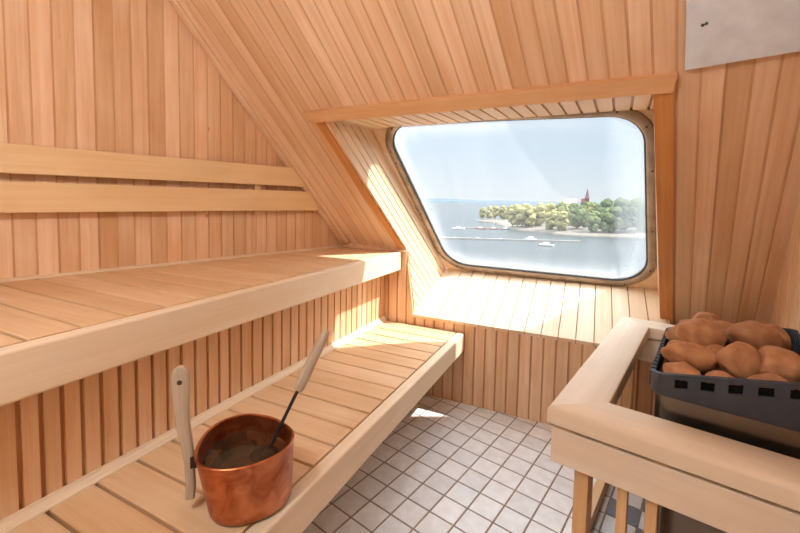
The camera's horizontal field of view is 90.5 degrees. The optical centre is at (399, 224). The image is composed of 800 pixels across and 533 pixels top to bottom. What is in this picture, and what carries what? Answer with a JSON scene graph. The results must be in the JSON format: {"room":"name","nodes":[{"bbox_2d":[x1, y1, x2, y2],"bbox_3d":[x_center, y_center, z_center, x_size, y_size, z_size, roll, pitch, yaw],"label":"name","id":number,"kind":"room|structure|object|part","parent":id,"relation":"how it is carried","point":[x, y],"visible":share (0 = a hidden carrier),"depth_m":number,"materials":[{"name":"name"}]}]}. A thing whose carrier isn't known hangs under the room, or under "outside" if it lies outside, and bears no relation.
{"room":"spa","nodes":[
{"label":"spa","id":0,"kind":"room"},
{"bbox_2d":[0,0,341,278],"bbox_3d":[-0.997,-0.042,1.922,0.023,2.163,3.411,4,5,40],"label":"wall","id":1,"kind":"structure","parent":0,"point":[118,76],"depth_m":1.67,"materials":[{"name":"brown wood"}]},
{"bbox_2d":[0,142,318,213],"bbox_3d":[-1.272,-0.162,1.528,0.050,0.258,2.355,4,5,40],"label":"backrest","id":2,"kind":"object","parent":1,"relation":"attached to","point":[15,197],"visible":0.89,"depth_m":1.67,"materials":[{"name":"brown wood"}]},
{"bbox_3d":[-1.290,-0.237,1.483,0.027,0.104,2.269,4,5,40],"label":"rail","id":3,"kind":"part","parent":2,"relation":"part of","materials":[{"name":"brown wood"}]},
{"bbox_3d":[-1.264,-0.103,1.525,0.027,0.110,2.355,4,5,40],"label":"rail","id":4,"kind":"part","parent":2,"relation":"part of","materials":[{"name":"brown wood"}]},
{"bbox_2d":[0,246,337,281],"bbox_3d":[-1.249,0.189,1.613,0.015,0.010,2.597,4,5,40],"label":"trim","id":5,"kind":"structure","parent":1,"relation":"attached to","point":[318,248],"depth_m":1.75,"materials":[{"name":"brown wood"}]},
{"bbox_2d":[0,247,400,406],"bbox_3d":[-1.042,0.259,1.534,1.089,0.112,2.538,3,4,26],"label":"bench","id":6,"kind":"object","parent":1,"relation":"attached to","point":[55,332],"visible":1,"depth_m":1.22,"materials":[{"name":"brown wood"}]},
{"bbox_3d":[-1.059,0.217,1.541,1.048,0.029,2.530,3,4,26],"label":"seat","id":7,"kind":"part","parent":6,"relation":"part of","materials":[{"name":"brown wood"}]},
{"bbox_2d":[168,0,348,242],"bbox_3d":[-0.724,-0.507,2.137,0.086,1.300,1.145,4,5,40],"label":"trim","id":8,"kind":"structure","parent":1,"relation":"attached to","point":[184,12],"depth_m":2.03,"materials":[{"name":"brown wood"}]},
{"bbox_2d":[0,276,383,519],"bbox_3d":[-0.674,0.667,1.377,0.023,0.830,2.549,3,4,26],"label":"bench riser","id":9,"kind":"structure","parent":0,"point":[51,439],"depth_m":1.16,"materials":[{"name":"brown wood"}]},
{"bbox_2d":[0,316,386,532],"bbox_3d":[-0.651,0.649,1.366,0.025,0.023,2.552,3,4,26],"label":"trim","id":10,"kind":"structure","parent":9,"relation":"attached to","point":[24,515],"depth_m":1.15,"materials":[{"name":"brown wood"}]},
{"bbox_2d":[331,121,446,310],"bbox_3d":[0.002,0.001,2.399,0.140,1.195,1.185,5,5,44],"label":"wall","id":11,"kind":"structure","parent":0,"point":[361,145],"depth_m":2.38,"materials":[{"name":"brown wood"}]},
{"bbox_2d":[315,122,403,248],"bbox_3d":[-0.206,-0.215,2.202,0.058,0.738,0.680,5,5,43],"label":"trim","id":12,"kind":"structure","parent":11,"relation":"attached to","point":[322,126],"depth_m":2.15,"materials":[{"name":"brown wood"}]},
{"bbox_2d":[302,394,645,532],"bbox_3d":[-0.130,1.105,1.527,3.990,0.042,3.780,3,4,26],"label":"floor","id":13,"kind":"structure","parent":0,"point":[449,466],"depth_m":1.65,"materials":[{"name":"tile"}]},
{"bbox_2d":[9,321,463,532],"bbox_3d":[-0.429,0.883,1.268,0.527,0.422,2.538,3,4,26],"label":"bench","id":14,"kind":"object","parent":13,"relation":"on","point":[355,394],"visible":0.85,"depth_m":1.27,"materials":[{"name":"brown wood"}]},
{"bbox_2d":[171,365,294,526],"bbox_3d":[-0.385,0.510,0.970,0.238,0.361,0.225,3,4,26],"label":"bucket","id":15,"kind":"object","parent":14,"relation":"on","point":[249,494],"visible":0.91,"depth_m":0.92,"materials":[{"name":"orange metal"}]},
{"bbox_3d":[-0.510,0.491,0.935,0.050,0.323,0.016,0,4,-16],"label":"handle","id":16,"kind":"part","parent":15,"relation":"part of","materials":[{"name":"brown wood"}]},
{"bbox_2d":[203,430,287,468],"bbox_3d":[-0.385,0.620,0.982,0.212,0.101,0.201,3,4,26],"label":"water","id":17,"kind":"object","parent":15,"relation":"in","point":[243,448],"visible":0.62,"depth_m":1.00,"materials":[{"name":"brown liquid"}]},
{"bbox_2d":[269,329,329,445],"bbox_3d":[-0.284,0.468,1.052,0.225,0.344,0.075,-2,5,-37],"label":"ladle","id":18,"kind":"object","parent":15,"relation":"in","point":[308,368],"visible":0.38,"depth_m":1.07,"materials":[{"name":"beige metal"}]},
{"bbox_3d":[-0.308,0.515,1.042,0.113,0.176,0.009,-2,5,-42],"label":"rod","id":19,"kind":"part","parent":18,"relation":"part of","materials":[{"name":"black metal"}]},
{"bbox_2d":[547,316,799,532],"bbox_3d":[0.966,0.799,1.371,0.563,0.630,1.128,4,5,38],"label":"guard","id":20,"kind":"object","parent":13,"relation":"on","point":[728,485],"visible":0.73,"depth_m":0.97,"materials":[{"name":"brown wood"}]},
{"bbox_3d":[0.508,0.833,1.110,0.036,0.578,0.065,4,5,38],"label":"leg","id":21,"kind":"part","parent":20,"relation":"part of","materials":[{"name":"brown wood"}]},
{"bbox_3d":[0.801,0.498,1.486,0.130,0.050,1.128,4,5,38],"label":"rail","id":22,"kind":"part","parent":20,"relation":"part of","materials":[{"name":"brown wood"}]},
{"bbox_3d":[0.740,1.072,1.518,0.032,0.058,0.828,4,5,38],"label":"rail","id":23,"kind":"part","parent":20,"relation":"part of","materials":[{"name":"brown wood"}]},
{"bbox_3d":[0.577,0.839,1.040,0.023,0.578,0.036,4,5,38],"label":"leg","id":24,"kind":"part","parent":20,"relation":"part of","materials":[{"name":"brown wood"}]},
{"bbox_3d":[1.054,0.798,1.832,0.036,0.578,0.063,4,5,38],"label":"leg","id":25,"kind":"part","parent":20,"relation":"part of","materials":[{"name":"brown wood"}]},
{"bbox_3d":[1.280,0.491,1.744,0.563,0.050,0.130,4,5,38],"label":"rail","id":26,"kind":"part","parent":20,"relation":"part of","materials":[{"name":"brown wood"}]},
{"bbox_3d":[0.627,0.842,1.000,0.025,0.578,0.036,4,5,38],"label":"leg","id":27,"kind":"part","parent":20,"relation":"part of","materials":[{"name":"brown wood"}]},
{"bbox_3d":[0.663,0.529,0.961,0.563,0.050,0.130,4,5,38],"label":"rail","id":28,"kind":"part","parent":20,"relation":"part of","materials":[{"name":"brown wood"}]},
{"bbox_2d":[649,327,799,532],"bbox_3d":[0.950,0.726,1.177,0.337,0.801,0.524,4,5,38],"label":"stove","id":29,"kind":"object","parent":13,"relation":"on","point":[749,413],"visible":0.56,"depth_m":0.97,"materials":[{"name":"metal"}]},
{"bbox_2d":[665,324,678,340],"bbox_3d":[0.896,0.353,1.271,0.069,0.074,0.088,2,4,10],"label":"stone","id":30,"kind":"object","parent":29,"relation":"in","point":[670,335],"visible":0.3,"depth_m":1.27,"materials":[{"name":"brown stone"}]},
{"bbox_2d":[666,340,684,345],"bbox_3d":[0.832,0.371,1.180,0.056,0.052,0.069,1,4,3],"label":"stone","id":31,"kind":"object","parent":29,"relation":"in","point":[671,341],"visible":0.2,"depth_m":1.18,"materials":[{"name":"brown stone"}]},
{"bbox_2d":[663,361,700,380],"bbox_3d":[0.755,0.396,1.063,0.084,0.059,0.074,3,4,26],"label":"stone","id":32,"kind":"object","parent":29,"relation":"on","point":[681,367],"visible":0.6,"depth_m":1.05,"materials":[{"name":"brown stone"}]},
{"bbox_2d":[661,342,716,371],"bbox_3d":[0.802,0.363,1.102,0.132,0.073,0.090,3,4,26],"label":"stone","id":33,"kind":"object","parent":29,"relation":"in","point":[700,357],"visible":0.9,"depth_m":1.07,"materials":[{"name":"brown stone"}]},
{"bbox_2d":[675,318,726,346],"bbox_3d":[0.893,0.330,1.189,0.098,0.104,0.112,1,4,-9],"label":"stone","id":34,"kind":"object","parent":29,"relation":"in","point":[700,331],"visible":0.73,"depth_m":1.15,"materials":[{"name":"brown stone"}]},
{"bbox_2d":[692,312,721,320],"bbox_3d":[1.021,0.326,1.318,0.088,0.069,0.085,3,4,26],"label":"stone","id":35,"kind":"object","parent":29,"relation":"in","point":[704,315],"visible":0.34,"depth_m":1.30,"materials":[{"name":"brown stone"}]},
{"bbox_2d":[702,344,724,373],"bbox_3d":[0.887,0.383,1.123,0.090,0.094,0.089,0,4,-16],"label":"stone","id":36,"kind":"object","parent":29,"relation":"on","point":[715,348],"visible":0.17,"depth_m":1.10,"materials":[{"name":"brown stone"}]},
{"bbox_2d":[711,321,732,346],"bbox_3d":[1.019,0.343,1.242,0.096,0.079,0.087,3,4,26],"label":"stone","id":37,"kind":"object","parent":29,"relation":"in","point":[723,326],"visible":0.2,"depth_m":1.23,"materials":[{"name":"brown stone"}]},
{"bbox_2d":[705,370,740,385],"bbox_3d":[0.819,0.396,1.008,0.072,0.049,0.062,3,4,26],"label":"stone","id":38,"kind":"object","parent":29,"relation":"on","point":[714,372],"visible":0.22,"depth_m":1.00,"materials":[{"name":"brown stone"}]},
{"bbox_2d":[649,327,799,431],"bbox_3d":[0.956,0.388,1.156,0.429,0.124,0.570,3,4,26],"label":"basket","id":39,"kind":"object","parent":29,"relation":"on","point":[776,408],"depth_m":0.96,"materials":[{"name":"black"}]},
{"bbox_2d":[715,341,760,377],"bbox_3d":[0.894,0.362,1.052,0.103,0.107,0.101,3,4,26],"label":"stone","id":40,"kind":"object","parent":29,"relation":"on","point":[739,359],"visible":0.81,"depth_m":1.01,"materials":[{"name":"brown stone"}]},
{"bbox_2d":[727,320,782,350],"bbox_3d":[1.004,0.322,1.123,0.121,0.095,0.099,3,4,26],"label":"stone","id":41,"kind":"object","parent":29,"relation":"in","point":[756,334],"visible":0.66,"depth_m":1.09,"materials":[{"name":"brown stone"}]},
{"bbox_2d":[747,373,792,389],"bbox_3d":[0.889,0.385,0.950,0.090,0.055,0.072,3,4,26],"label":"stone","id":42,"kind":"object","parent":29,"relation":"in","point":[762,376],"visible":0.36,"depth_m":0.94,"materials":[{"name":"brown stone"}]},
{"bbox_2d":[765,324,791,349],"bbox_3d":[1.117,0.342,1.186,0.072,0.087,0.093,3,4,26],"label":"stone","id":43,"kind":"object","parent":29,"relation":"in","point":[787,344],"visible":0.29,"depth_m":1.15,"materials":[{"name":"brown stone"}]},
{"bbox_2d":[758,345,799,381],"bbox_3d":[0.962,0.359,1.006,0.099,0.096,0.094,3,4,26],"label":"stone","id":44,"kind":"object","parent":29,"relation":"in","point":[785,363],"visible":0.66,"depth_m":0.98,"materials":[{"name":"brown stone"}]},
{"bbox_2d":[185,0,799,324],"bbox_3d":[0.467,-0.047,2.060,3.139,2.266,1.933,3,4,26],"label":"wall","id":45,"kind":"structure","parent":0,"point":[736,164],"depth_m":1.53,"materials":[{"name":"brown wood"}]},
{"bbox_2d":[339,245,404,251],"bbox_3d":[-0.209,0.147,2.564,0.546,0.010,0.054,3,4,26],"label":"trim","id":46,"kind":"structure","parent":45,"relation":"attached to","point":[340,245],"depth_m":2.52,"materials":[{"name":"brown wood"}]},
{"bbox_2d":[302,71,677,122],"bbox_3d":[0.225,-0.512,1.641,1.524,0.083,0.083,3,4,26],"label":"trim","id":47,"kind":"structure","parent":45,"relation":"attached to","point":[661,83],"depth_m":1.52,"materials":[{"name":"brown wood"}]},
{"bbox_2d":[412,269,669,346],"bbox_3d":[0.805,0.463,2.353,1.367,0.240,0.528,3,4,26],"label":"window sill","id":48,"kind":"structure","parent":45,"relation":"attached to","point":[568,311],"depth_m":2.31,"materials":[{"name":"brown wood"}]},
{"bbox_2d":[685,0,799,69],"bbox_3d":[0.910,-0.747,0.983,0.325,0.546,0.514,4,4,37],"label":"shield","id":49,"kind":"object","parent":45,"relation":"attached to","point":[718,32],"visible":1,"depth_m":1.14,"materials":[{"name":"grey"}]},
{"bbox_2d":[339,94,652,128],"bbox_3d":[0.347,-0.514,1.810,1.433,0.029,0.410,3,4,26],"label":"wall","id":50,"kind":"structure","parent":0,"point":[641,102],"depth_m":1.76,"materials":[{"name":"brown wood"}]},
{"bbox_2d":[341,243,654,425],"bbox_3d":[0.359,0.590,2.311,2.037,0.905,0.023,3,4,26],"label":"wall","id":51,"kind":"structure","parent":0,"point":[519,375],"depth_m":2.20,"materials":[{"name":"brown wood"}]},
{"bbox_2d":[372,108,657,288],"bbox_3d":[0.668,-0.088,2.287,1.532,1.005,0.801,3,4,26],"label":"wall surround","id":52,"kind":"object","parent":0,"point":[650,282],"visible":0.2,"depth_m":2.29,"materials":[{"name":"brown wood"}]},
{"bbox_2d":[385,108,656,285],"bbox_3d":[0.666,-0.111,2.238,1.418,0.941,0.750,3,4,26],"label":"window","id":53,"kind":"structure","parent":52,"relation":"attached to","point":[637,118],"depth_m":2.26,"materials":[{"name":"metal"}]},
{"bbox_2d":[655,183,658,293],"bbox_3d":[1.186,-0.015,1.815,0.067,1.006,1.125,4,5,38],"label":"wall","id":54,"kind":"structure","parent":0,"point":[655,183],"depth_m":2.04,"materials":[{"name":"brown wood"}]},
{"bbox_2d":[653,90,673,324],"bbox_3d":[1.228,0.171,1.837,0.063,1.342,1.186,4,5,38],"label":"trim","id":55,"kind":"structure","parent":54,"relation":"attached to","point":[663,104],"depth_m":1.58,"materials":[{"name":"brown wood"}]},
{"bbox_2d":[770,192,799,333],"bbox_3d":[1.074,0.011,0.961,0.023,2.258,3.675,4,5,38],"label":"wall","id":56,"kind":"structure","parent":0,"point":[786,309],"depth_m":1.46,"materials":[{"name":"brown wood"}]},
{"label":"outside","id":57,"kind":"structure","parent":0,"visible":0},
{"bbox_2d":[421,198,600,204],"bbox_3d":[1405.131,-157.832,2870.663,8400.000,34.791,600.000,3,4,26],"label":"far coast","id":58,"kind":"structure","parent":57,"point":[422,199],"depth_m":2992.50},
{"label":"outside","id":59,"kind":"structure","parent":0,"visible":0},
{"bbox_2d":[475,219,645,237],"bbox_3d":[100.183,-0.326,221.806,134.000,3.400,134.000,3,4,26],"label":"ground","id":60,"kind":"structure","parent":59,"point":[631,232],"depth_m":170.98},
{"bbox_2d":[479,207,485,218],"bbox_3d":[56.205,-6.421,270.577,4.654,11.436,4.582,3,4,26],"label":"tree","id":61,"kind":"object","parent":60,"relation":"on","point":[482,212],"visible":1,"depth_m":269.52,"materials":[{"name":"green plant"}]},
{"bbox_2d":[486,205,492,218],"bbox_3d":[59.896,-6.538,266.616,5.114,13.308,5.064,2,4,19],"label":"tree","id":62,"kind":"object","parent":60,"relation":"on","point":[488,213],"visible":0.98,"depth_m":265.02,"materials":[{"name":"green plant"}]},
{"bbox_2d":[492,206,499,218],"bbox_3d":[63.035,-6.050,260.918,5.175,13.173,5.188,2,4,11],"label":"tree","id":63,"kind":"object","parent":60,"relation":"on","point":[495,212],"visible":0.98,"depth_m":259.00,"materials":[{"name":"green plant"}]},
{"bbox_2d":[499,205,506,218],"bbox_3d":[66.951,-5.875,258.941,5.498,13.723,5.584,1,4,4],"label":"tree","id":64,"kind":"object","parent":60,"relation":"on","point":[503,209],"visible":0.92,"depth_m":257.05,"materials":[{"name":"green plant"}]},
{"bbox_2d":[505,204,512,218],"bbox_3d":[69.791,-5.777,253.084,5.660,14.874,5.715,1,4,-4],"label":"tree","id":65,"kind":"object","parent":60,"relation":"on","point":[510,205],"visible":0.44,"depth_m":251.71,"materials":[{"name":"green plant"}]},
{"bbox_2d":[507,209,514,226],"bbox_3d":[55.750,-1.925,196.956,4.964,12.198,4.887,0,4,-18],"label":"tree","id":66,"kind":"object","parent":60,"relation":"on","point":[510,214],"visible":0.66,"depth_m":195.46,"materials":[{"name":"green plant"}]},
{"bbox_2d":[512,205,520,226],"bbox_3d":[57.549,-2.347,194.851,5.715,14.874,5.660,-1,4,-26],"label":"tree","id":67,"kind":"object","parent":60,"relation":"on","point":[514,221],"visible":0.59,"depth_m":193.32,"materials":[{"name":"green plant"}]},
{"bbox_2d":[515,207,527,226],"bbox_3d":[58.660,-1.907,191.612,5.479,13.947,5.493,-1,4,-33],"label":"tree","id":68,"kind":"object","parent":60,"relation":"on","point":[521,217],"visible":0.94,"depth_m":190.00,"materials":[{"name":"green plant"}]},
{"bbox_2d":[522,203,533,225],"bbox_3d":[63.293,-2.545,196.598,6.719,16.772,6.825,-2,5,-41],"label":"tree","id":69,"kind":"object","parent":60,"relation":"on","point":[525,205],"visible":0.06,"depth_m":195.41,"materials":[{"name":"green plant"}]},
{"bbox_2d":[525,206,535,226],"bbox_3d":[62.277,-1.898,189.187,5.715,14.874,5.660,4,5,42],"label":"tree","id":70,"kind":"object","parent":60,"relation":"on","point":[529,221],"visible":1,"depth_m":187.38,"materials":[{"name":"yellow plant"}]},
{"bbox_2d":[533,202,546,225],"bbox_3d":[68.586,-2.380,193.510,7.025,17.535,7.136,3,4,27],"label":"tree","id":71,"kind":"object","parent":60,"relation":"on","point":[540,210],"visible":0.95,"depth_m":191.40,"materials":[{"name":"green plant"}]},
{"bbox_2d":[544,210,556,229],"bbox_3d":[66.937,0.224,176.428,5.584,13.723,5.498,1,4,5],"label":"tree","id":72,"kind":"object","parent":60,"relation":"on","point":[550,217],"visible":0.95,"depth_m":175.04,"materials":[{"name":"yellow plant"}]},
{"bbox_2d":[545,203,555,212],"bbox_3d":[78.406,-3.154,208.723,6.713,17.047,6.697,2,4,12],"label":"tree","id":73,"kind":"object","parent":60,"relation":"on","point":[552,206],"visible":0.41,"depth_m":206.14,"materials":[{"name":"yellow plant"}]},
{"bbox_2d":[555,211,568,230],"bbox_3d":[69.484,0.616,170.975,5.498,13.723,5.584,0,4,-17],"label":"tree","id":74,"kind":"object","parent":60,"relation":"on","point":[561,222],"visible":0.99,"depth_m":169.28,"materials":[{"name":"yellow plant"}]},
{"bbox_2d":[556,201,568,218],"bbox_3d":[83.552,-3.096,204.679,10.636,18.639,7.748,0,4,-10],"label":"tree","id":75,"kind":"object","parent":60,"relation":"on","point":[562,205],"visible":0.27,"depth_m":202.70,"materials":[{"name":"green plant"}]},
{"bbox_2d":[566,209,571,225],"bbox_3d":[82.612,-1.382,190.373,5.811,13.979,7.977,-1,4,-32],"label":"tree","id":76,"kind":"object","parent":60,"relation":"on","point":[569,213],"visible":0.21,"depth_m":189.51,"materials":[{"name":"green plant"}]},
{"bbox_2d":[564,199,576,204],"bbox_3d":[97.150,-7.979,226.224,6.600,13.600,5.600,3,4,26],"label":"house","id":77,"kind":"structure","parent":60,"relation":"on","point":[567,201],"depth_m":224.64,"materials":[{"name":"grey"}]},
{"bbox_2d":[569,202,586,228],"bbox_3d":[78.195,-1.008,175.363,9.315,17.949,9.219,-2,5,-39],"label":"tree","id":78,"kind":"object","parent":60,"relation":"on","point":[578,212],"visible":0.92,"depth_m":172.70,"materials":[{"name":"green plant"}]},
{"bbox_2d":[581,189,589,204],"bbox_3d":[106.581,-11.023,228.133,4.800,19.800,6.000,3,4,26],"label":"church","id":79,"kind":"structure","parent":60,"relation":"on","point":[587,197],"depth_m":226.76,"materials":[{"name":"red brick"}]},
{"bbox_2d":[584,201,594,212],"bbox_3d":[92.050,-2.205,193.142,7.748,18.639,10.636,4,4,36],"label":"tree","id":80,"kind":"object","parent":60,"relation":"on","point":[589,207],"visible":0.19,"depth_m":190.26,"materials":[{"name":"green plant"}]},
{"bbox_2d":[582,201,596,208],"bbox_3d":[99.272,-3.080,212.094,11.126,19.282,10.027,4,5,37],"label":"tree","id":81,"kind":"object","parent":60,"relation":"on","point":[584,203],"visible":0.12,"depth_m":209.29,"materials":[{"name":"green plant"}]},
{"bbox_2d":[583,211,601,231],"bbox_3d":[80.384,1.151,165.941,7.375,14.209,7.298,3,4,28],"label":"tree","id":82,"kind":"object","parent":60,"relation":"on","point":[592,221],"visible":0.99,"depth_m":163.99,"materials":[{"name":"green plant"}]},
{"bbox_2d":[594,198,613,213],"bbox_3d":[95.711,-2.276,184.594,10.699,20.997,10.382,3,4,29],"label":"tree","id":83,"kind":"object","parent":60,"relation":"on","point":[605,203],"visible":0.33,"depth_m":183.44,"materials":[{"name":"green plant"}]},
{"bbox_2d":[599,206,622,232],"bbox_3d":[87.527,0.820,165.511,8.835,17.201,8.927,1,4,6],"label":"tree","id":84,"kind":"object","parent":60,"relation":"on","point":[610,222],"visible":0.94,"depth_m":162.91,"materials":[{"name":"green plant"}]},
{"bbox_2d":[613,197,641,231],"bbox_3d":[94.245,-1.129,165.925,10.383,20.997,10.699,0,4,-16],"label":"tree","id":85,"kind":"object","parent":60,"relation":"on","point":[630,215],"visible":0.82,"depth_m":162.56,"materials":[{"name":"green plant"}]},
{"bbox_2d":[630,198,644,206],"bbox_3d":[123.736,-3.149,206.480,11.169,22.070,12.175,1,4,-8],"label":"tree","id":86,"kind":"object","parent":60,"relation":"on","point":[635,200],"visible":0.12,"depth_m":204.76,"materials":[{"name":"green plant"}]},
{"bbox_2d":[632,201,645,231],"bbox_3d":[103.556,-0.265,167.430,9.987,19.445,10.092,-2,5,-38],"label":"tree","id":87,"kind":"object","parent":60,"relation":"on","point":[640,205],"visible":0.32,"depth_m":165.84,"materials":[{"name":"green plant"}]},
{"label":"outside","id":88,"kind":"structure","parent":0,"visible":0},
{"bbox_2d":[423,202,645,276],"bbox_3d":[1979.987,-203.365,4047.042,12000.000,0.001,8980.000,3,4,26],"label":"sea","id":89,"kind":"structure","parent":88,"point":[602,256],"depth_m":116.32,"materials":[{"name":"grey liquid"}]},
{"bbox_2d":[465,227,508,228],"bbox_3d":[43.177,1.680,193.524,21.067,0.750,12.057,3,4,26],"label":"jetty","id":90,"kind":"object","parent":89,"relation":"on","point":[465,227],"visible":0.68,"depth_m":192.69,"materials":[{"name":"grey wood"}]},
{"bbox_2d":[439,237,581,242],"bbox_3d":[36.227,5.167,136.030,46.964,0.750,19.131,3,4,26],"label":"jetty","id":91,"kind":"object","parent":89,"relation":"on","point":[476,238],"visible":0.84,"depth_m":135.47,"materials":[{"name":"grey wood"}]},
{"bbox_2d":[538,242,554,246],"bbox_3d":[44.726,5.990,121.321,4.914,1.316,2.451,3,4,26],"label":"boat","id":92,"kind":"object","parent":89,"relation":"on","point":[544,243],"visible":0.97,"depth_m":120.62,"materials":[{"name":"white"}]}
]}

